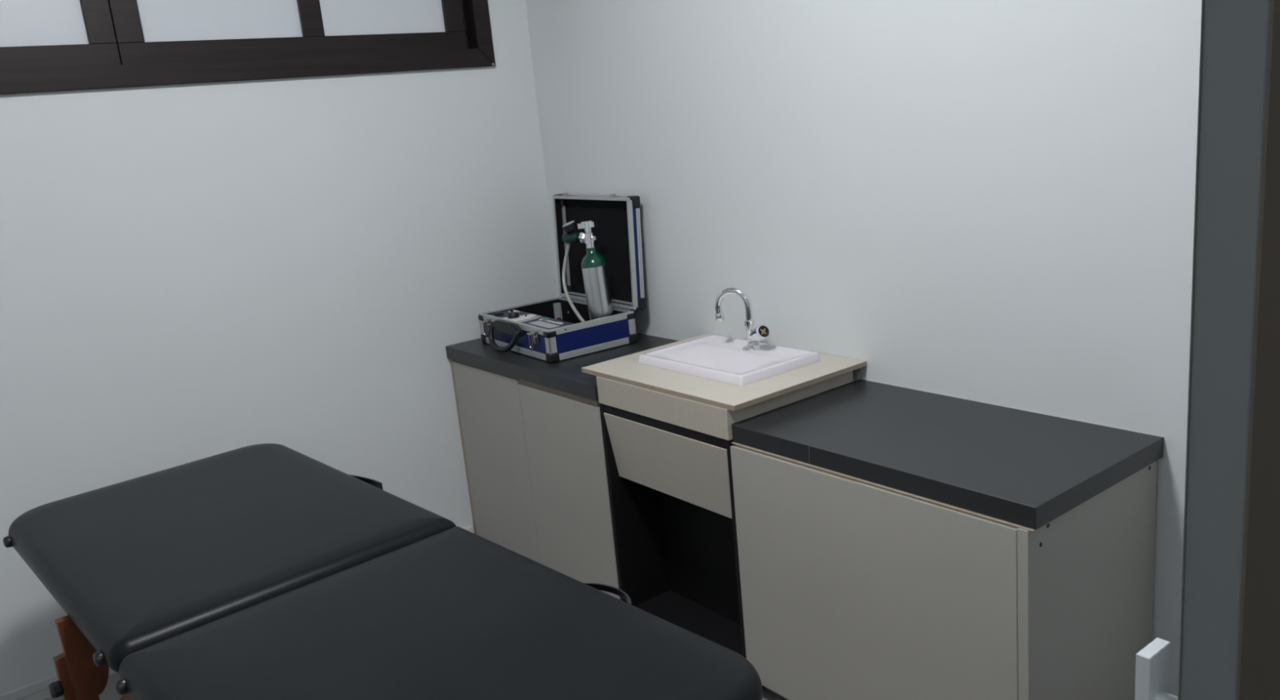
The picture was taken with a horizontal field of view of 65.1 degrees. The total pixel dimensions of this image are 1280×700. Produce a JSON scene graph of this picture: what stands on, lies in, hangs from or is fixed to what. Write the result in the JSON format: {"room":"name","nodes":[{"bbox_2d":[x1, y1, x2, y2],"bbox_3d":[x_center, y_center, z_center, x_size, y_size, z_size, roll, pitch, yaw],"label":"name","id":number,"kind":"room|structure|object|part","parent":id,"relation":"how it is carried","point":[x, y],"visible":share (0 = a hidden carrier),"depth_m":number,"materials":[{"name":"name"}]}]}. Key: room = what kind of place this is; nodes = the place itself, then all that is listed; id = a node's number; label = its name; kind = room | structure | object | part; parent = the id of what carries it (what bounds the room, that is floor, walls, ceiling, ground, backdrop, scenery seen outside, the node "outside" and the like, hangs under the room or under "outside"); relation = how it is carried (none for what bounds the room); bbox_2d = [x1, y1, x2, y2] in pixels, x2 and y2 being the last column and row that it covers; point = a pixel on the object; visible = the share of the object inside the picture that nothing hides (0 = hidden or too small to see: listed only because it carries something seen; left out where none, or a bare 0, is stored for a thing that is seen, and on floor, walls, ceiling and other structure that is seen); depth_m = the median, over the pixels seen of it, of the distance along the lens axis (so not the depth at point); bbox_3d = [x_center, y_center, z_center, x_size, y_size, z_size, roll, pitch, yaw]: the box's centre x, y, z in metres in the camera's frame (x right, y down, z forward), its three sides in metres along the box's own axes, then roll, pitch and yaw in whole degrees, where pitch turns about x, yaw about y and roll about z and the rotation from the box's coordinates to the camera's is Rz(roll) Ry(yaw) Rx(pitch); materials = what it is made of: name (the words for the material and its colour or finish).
{"room":"examination room","nodes":[
{"label":"examination room","id":0,"kind":"room"},
{"bbox_2d":[0,0,559,693],"bbox_3d":[-1.612,-0.346,2.821,3.100,2.600,0.150,-15,16,-36],"label":"wall","id":1,"kind":"structure","parent":0,"point":[189,273],"depth_m":3.07,"materials":[{"name":"paint"}]},
{"bbox_2d":[0,524,473,699],"bbox_3d":[-1.635,0.948,2.906,2.609,0.060,0.017,-15,16,-36],"label":"baseboard","id":2,"kind":"structure","parent":1,"relation":"attached to","point":[37,689],"depth_m":2.84,"materials":[{"name":"grey"}]},
{"bbox_2d":[0,0,495,94],"bbox_3d":[-1.502,-1.092,2.741,2.380,0.738,0.119,-15,16,-36],"label":"window","id":3,"kind":"structure","parent":1,"relation":"in","point":[46,46],"depth_m":2.96,"materials":[{"name":"brown wood"}]},
{"bbox_3d":[-1.723,-1.031,2.573,0.470,0.505,0.006,-15,16,-35],"label":"pane","id":4,"kind":"part","parent":3,"relation":"part of","materials":[{"name":"white"}]},
{"bbox_3d":[-1.923,-0.976,2.427,1.104,0.614,0.040,-15,16,-35],"label":"sash","id":5,"kind":"part","parent":3,"relation":"part of","materials":[{"name":"brown wood"}]},
{"bbox_3d":[-1.251,-1.160,2.922,0.467,0.505,0.006,-15,16,-35],"label":"pane","id":6,"kind":"part","parent":3,"relation":"part of","materials":[{"name":"white"}]},
{"bbox_3d":[-1.058,-1.212,3.066,1.093,0.614,0.040,-15,16,-35],"label":"sash","id":7,"kind":"part","parent":3,"relation":"part of","materials":[{"name":"brown wood"}]},
{"bbox_3d":[-0.851,-1.269,3.218,0.434,0.505,0.006,-15,16,-35],"label":"pane","id":8,"kind":"part","parent":3,"relation":"part of","materials":[{"name":"white"}]},
{"bbox_3d":[-1.514,-1.094,2.756,2.256,0.616,0.030,-15,16,-35],"label":"frame","id":9,"kind":"part","parent":3,"relation":"part of","materials":[{"name":"brown wood"}]},
{"bbox_2d":[43,671,786,699],"bbox_3d":[-0.071,1.252,1.343,3.320,0.100,4.750,-15,16,-36],"label":"floor","id":10,"kind":"structure","parent":0,"point":[109,692],"depth_m":2.85,"materials":[{"name":"tile"}]},
{"bbox_2d":[2,443,762,699],"bbox_3d":[-0.655,0.748,2.068,0.822,0.650,1.945,-17,17,-39],"label":"massage table","id":11,"kind":"object","parent":10,"relation":"on","point":[262,571],"visible":1,"depth_m":1.86,"materials":[{"name":"black leather"}]},
{"bbox_3d":[-1.516,0.460,2.409,0.020,0.029,0.029,-17,17,-39],"label":"knob","id":12,"kind":"part","parent":11,"relation":"part of","materials":[{"name":"black plastic"}]},
{"bbox_3d":[-1.185,0.688,2.036,0.023,0.034,0.034,-17,17,-39],"label":"leg knob","id":13,"kind":"part","parent":11,"relation":"part of","materials":[{"name":"black plastic"}]},
{"bbox_3d":[-1.120,0.765,2.087,0.074,0.476,0.022,-17,17,-39],"label":"leg","id":14,"kind":"part","parent":11,"relation":"part of","materials":[{"name":"brown wood"}]},
{"bbox_3d":[-0.975,0.556,1.812,0.020,0.029,0.029,-17,17,-39],"label":"knob","id":15,"kind":"part","parent":11,"relation":"part of","materials":[{"name":"black"}]},
{"bbox_3d":[-0.881,0.572,1.708,0.020,0.029,0.029,-17,17,-39],"label":"knob","id":16,"kind":"part","parent":11,"relation":"part of","materials":[{"name":"black"}]},
{"bbox_3d":[-0.722,0.338,2.583,0.217,0.034,0.013,7,18,41],"label":"carry handle","id":17,"kind":"part","parent":11,"relation":"part of","materials":[{"name":"black"}]},
{"bbox_3d":[-0.057,0.450,1.848,0.038,0.016,0.150,-17,17,-39],"label":"carry handle","id":18,"kind":"part","parent":11,"relation":"part of","materials":[{"name":"black plastic"}]},
{"bbox_2d":[449,358,620,599],"bbox_3d":[-0.173,0.367,3.387,0.480,0.688,0.902,-15,16,-36],"label":"base cabinet","id":19,"kind":"object","parent":10,"relation":"on","point":[534,454],"visible":0.43,"depth_m":3.19,"materials":[{"name":"laminate"}]},
{"bbox_3d":[-0.444,0.305,3.732,0.478,0.676,0.017,-15,16,-35],"label":"panel","id":20,"kind":"part","parent":19,"relation":"part of","materials":[{"name":"beige laminate"}]},
{"bbox_3d":[-0.484,0.389,3.417,0.016,0.668,0.439,-15,16,-35],"label":"cabinet door","id":21,"kind":"part","parent":19,"relation":"part of","materials":[{"name":"laminate"}]},
{"bbox_3d":[-0.364,0.099,3.193,0.054,0.044,0.868,-15,16,-35],"label":"rail","id":22,"kind":"part","parent":19,"relation":"part of","materials":[{"name":"beige laminate"}]},
{"bbox_2d":[445,333,679,400],"bbox_3d":[-0.210,0.013,3.301,0.490,0.043,0.904,-15,16,-36],"label":"countertop","id":23,"kind":"structure","parent":19,"relation":"on","point":[566,375],"depth_m":3.15,"materials":[{"name":"grey"}]},
{"bbox_2d":[478,192,645,363],"bbox_3d":[-0.294,-0.258,3.342,0.432,0.479,0.494,-14,16,-32],"label":"flight case","id":24,"kind":"object","parent":23,"relation":"on","point":[548,330],"visible":0.97,"depth_m":3.33,"materials":[{"name":"blue"}]},
{"bbox_3d":[-0.538,-0.080,3.487,0.026,0.068,0.026,-14,16,-32],"label":"corner trim","id":25,"kind":"part","parent":24,"relation":"part of","materials":[{"name":"silver metal"}]},
{"bbox_3d":[-0.450,-0.033,3.295,0.033,0.084,0.203,-14,16,-32],"label":"handle","id":26,"kind":"part","parent":24,"relation":"part of","materials":[{"name":"black plastic"}]},
{"bbox_3d":[-0.437,-0.073,3.295,0.020,0.036,0.198,-14,16,-32],"label":"handle mount","id":27,"kind":"part","parent":24,"relation":"part of","materials":[{"name":"black plastic"}]},
{"bbox_3d":[-0.428,-0.118,3.387,0.041,0.017,0.041,-14,16,-32],"label":"dial knob","id":28,"kind":"part","parent":24,"relation":"part of","materials":[{"name":"black plastic"}]},
{"bbox_3d":[-0.360,-0.058,3.330,0.116,0.085,0.464,-14,16,-32],"label":"control panel","id":29,"kind":"part","parent":24,"relation":"part of","materials":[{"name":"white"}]},
{"bbox_3d":[-0.276,-0.015,3.111,0.026,0.068,0.026,-14,16,-32],"label":"corner trim","id":30,"kind":"part","parent":24,"relation":"part of","materials":[{"name":"silver metal"}]},
{"bbox_3d":[-0.288,-0.117,3.370,0.322,0.020,0.485,-14,16,-32],"label":"rim trim","id":31,"kind":"part","parent":24,"relation":"part of","materials":[{"name":"silver metal"}]},
{"bbox_3d":[-0.284,-0.075,3.380,0.318,0.101,0.481,-14,16,-32],"label":"panel","id":32,"kind":"part","parent":24,"relation":"part of","materials":[{"name":"blue"}]},
{"bbox_3d":[-0.297,-0.136,3.635,0.022,0.068,0.020,-14,16,-32],"label":"corner post","id":33,"kind":"part","parent":24,"relation":"part of","materials":[{"name":"silver metal"}]},
{"bbox_3d":[-0.281,-0.038,3.389,0.324,0.020,0.487,-14,16,-32],"label":"edge trim","id":34,"kind":"part","parent":24,"relation":"part of","materials":[{"name":"silver metal"}]},
{"bbox_3d":[-0.266,-0.375,3.614,0.018,0.300,0.020,-14,16,-32],"label":"corner post","id":35,"kind":"part","parent":24,"relation":"part of","materials":[{"name":"silver metal"}]},
{"bbox_2d":[561,220,613,322],"bbox_3d":[-0.183,-0.232,3.315,0.204,0.391,0.094,5,17,37],"label":"cylinder","id":36,"kind":"object","parent":24,"relation":"in","point":[593,264],"visible":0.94,"depth_m":3.27,"materials":[{"name":"silver metal"}]},
{"bbox_3d":[-0.236,-0.417,3.315,0.041,0.015,0.042,-15,16,-35],"label":"gauge glass","id":37,"kind":"part","parent":36,"relation":"part of","materials":[{"name":"grey"}]},
{"bbox_3d":[-0.134,-0.160,3.303,0.084,0.249,0.103,-15,16,-35],"label":"tank","id":38,"kind":"part","parent":36,"relation":"part of","materials":[{"name":"silver metal"}]},
{"bbox_3d":[-0.159,-0.341,3.422,0.033,0.360,0.485,-14,16,-32],"label":"rim trim","id":39,"kind":"part","parent":24,"relation":"part of","materials":[{"name":"silver metal"}]},
{"bbox_3d":[-0.137,-0.345,3.437,0.032,0.363,0.487,-14,16,-32],"label":"edge trim","id":40,"kind":"part","parent":24,"relation":"part of","materials":[{"name":"silver metal"}]},
{"bbox_3d":[-0.031,-0.077,3.272,0.026,0.068,0.026,-14,16,-32],"label":"corner trim","id":41,"kind":"part","parent":24,"relation":"part of","materials":[{"name":"silver metal"}]},
{"bbox_3d":[-0.148,-0.343,3.430,0.056,0.357,0.481,-14,16,-32],"label":"lid","id":42,"kind":"part","parent":24,"relation":"part of","materials":[{"name":"blue"}]},
{"bbox_3d":[-0.214,0.451,3.074,0.016,0.654,0.437,-15,16,-35],"label":"cabinet door","id":43,"kind":"part","parent":19,"relation":"part of","materials":[{"name":"laminate"}]},
{"bbox_2d":[595,370,853,685],"bbox_3d":[0.254,0.427,2.809,0.453,0.760,0.536,-15,16,-36],"label":"base cabinet","id":44,"kind":"object","parent":10,"relation":"on","point":[668,458],"visible":0.62,"depth_m":2.80,"materials":[{"name":"beige wood"}]},
{"bbox_3d":[0.072,0.190,2.625,0.048,0.026,0.509,-15,16,-35],"label":"rail","id":45,"kind":"part","parent":44,"relation":"part of","materials":[{"name":"black"}]},
{"bbox_3d":[0.079,0.298,2.647,0.014,0.200,0.506,-26,22,-33],"label":"flap panel","id":46,"kind":"part","parent":44,"relation":"part of","materials":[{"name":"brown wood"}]},
{"bbox_2d":[635,589,742,655],"bbox_3d":[0.180,0.788,2.807,0.174,0.016,0.509,-15,16,-35],"label":"shelf","id":47,"kind":"object","parent":44,"relation":"attached to","point":[680,607],"depth_m":2.88,"materials":[{"name":"black wood"}]},
{"bbox_2d":[581,333,866,410],"bbox_3d":[0.215,0.046,2.749,0.477,0.013,0.635,-15,16,-36],"label":"countertop","id":48,"kind":"structure","parent":44,"relation":"on","point":[627,369],"depth_m":2.59,"materials":[{"name":"beige wood"}]},
{"bbox_2d":[638,333,819,386],"bbox_3d":[0.238,0.036,2.767,0.291,0.056,0.428,-15,16,-36],"label":"basin","id":49,"kind":"object","parent":48,"relation":"in","point":[722,358],"visible":1,"depth_m":2.76,"materials":[{"name":"white ceramic"}]},
{"bbox_2d":[715,287,770,351],"bbox_3d":[0.291,-0.088,2.792,0.064,0.174,0.176,-17,18,-40],"label":"tap","id":50,"kind":"object","parent":49,"relation":"on","point":[761,332],"visible":1,"depth_m":2.78,"materials":[{"name":"silver metal"}]},
{"bbox_3d":[0.260,-0.128,2.801,0.113,0.094,0.019,3,16,31],"label":"spout","id":51,"kind":"part","parent":50,"relation":"part of","materials":[{"name":"silver metal"}]},
{"bbox_3d":[0.324,-0.045,2.760,0.048,0.059,0.076,-15,16,-35],"label":"handle knob","id":52,"kind":"part","parent":50,"relation":"part of","materials":[{"name":"silver metal"}]},
{"bbox_2d":[729,441,1160,699],"bbox_3d":[0.674,0.549,2.309,0.480,0.677,0.789,-15,16,-36],"label":"base cabinet","id":53,"kind":"object","parent":10,"relation":"on","point":[853,588],"visible":0.85,"depth_m":2.06,"materials":[{"name":"laminate"}]},
{"bbox_3d":[0.368,0.552,2.325,0.016,0.617,0.383,-15,16,-35],"label":"cabinet door","id":54,"kind":"part","parent":53,"relation":"part of","materials":[{"name":"laminate"}]},
{"bbox_3d":[0.479,0.286,2.122,0.054,0.044,0.743,-15,16,-35],"label":"rail","id":55,"kind":"part","parent":53,"relation":"part of","materials":[{"name":"beige laminate"}]},
{"bbox_3d":[0.599,0.599,2.030,0.016,0.618,0.373,-15,16,-35],"label":"cabinet door","id":56,"kind":"part","parent":53,"relation":"part of","materials":[{"name":"laminate"}]},
{"bbox_2d":[731,378,1164,528],"bbox_3d":[0.647,0.198,2.228,0.472,0.044,0.791,-15,16,-36],"label":"countertop","id":57,"kind":"structure","parent":53,"relation":"on","point":[1026,468],"depth_m":2.11,"materials":[{"name":"grey"}]},
{"bbox_3d":[0.904,0.598,2.015,0.475,0.675,0.022,-15,16,-35],"label":"panel","id":58,"kind":"part","parent":53,"relation":"part of","materials":[{"name":"laminate"}]},
{"bbox_2d":[1134,0,1279,699],"bbox_3d":[0.672,0.089,0.874,0.840,2.208,0.066,-15,16,-36],"label":"door","id":59,"kind":"structure","parent":10,"relation":"on","point":[1229,634],"depth_m":0.58,"materials":[{"name":"grey"}]},
{"bbox_3d":[0.359,0.367,0.709,0.029,0.348,0.010,-15,16,-35],"label":"handle","id":60,"kind":"part","parent":59,"relation":"part of","materials":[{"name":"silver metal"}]},
{"bbox_3d":[0.354,0.237,0.666,0.022,0.022,0.021,-15,16,-35],"label":"handle stem","id":61,"kind":"part","parent":59,"relation":"part of","materials":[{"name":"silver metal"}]},
{"bbox_2d":[525,0,1201,696],"bbox_3d":[1.060,-0.398,1.960,0.120,2.600,4.750,-15,16,-36],"label":"wall","id":62,"kind":"structure","parent":0,"point":[987,201],"depth_m":2.39,"materials":[{"name":"paint"}]}
]}

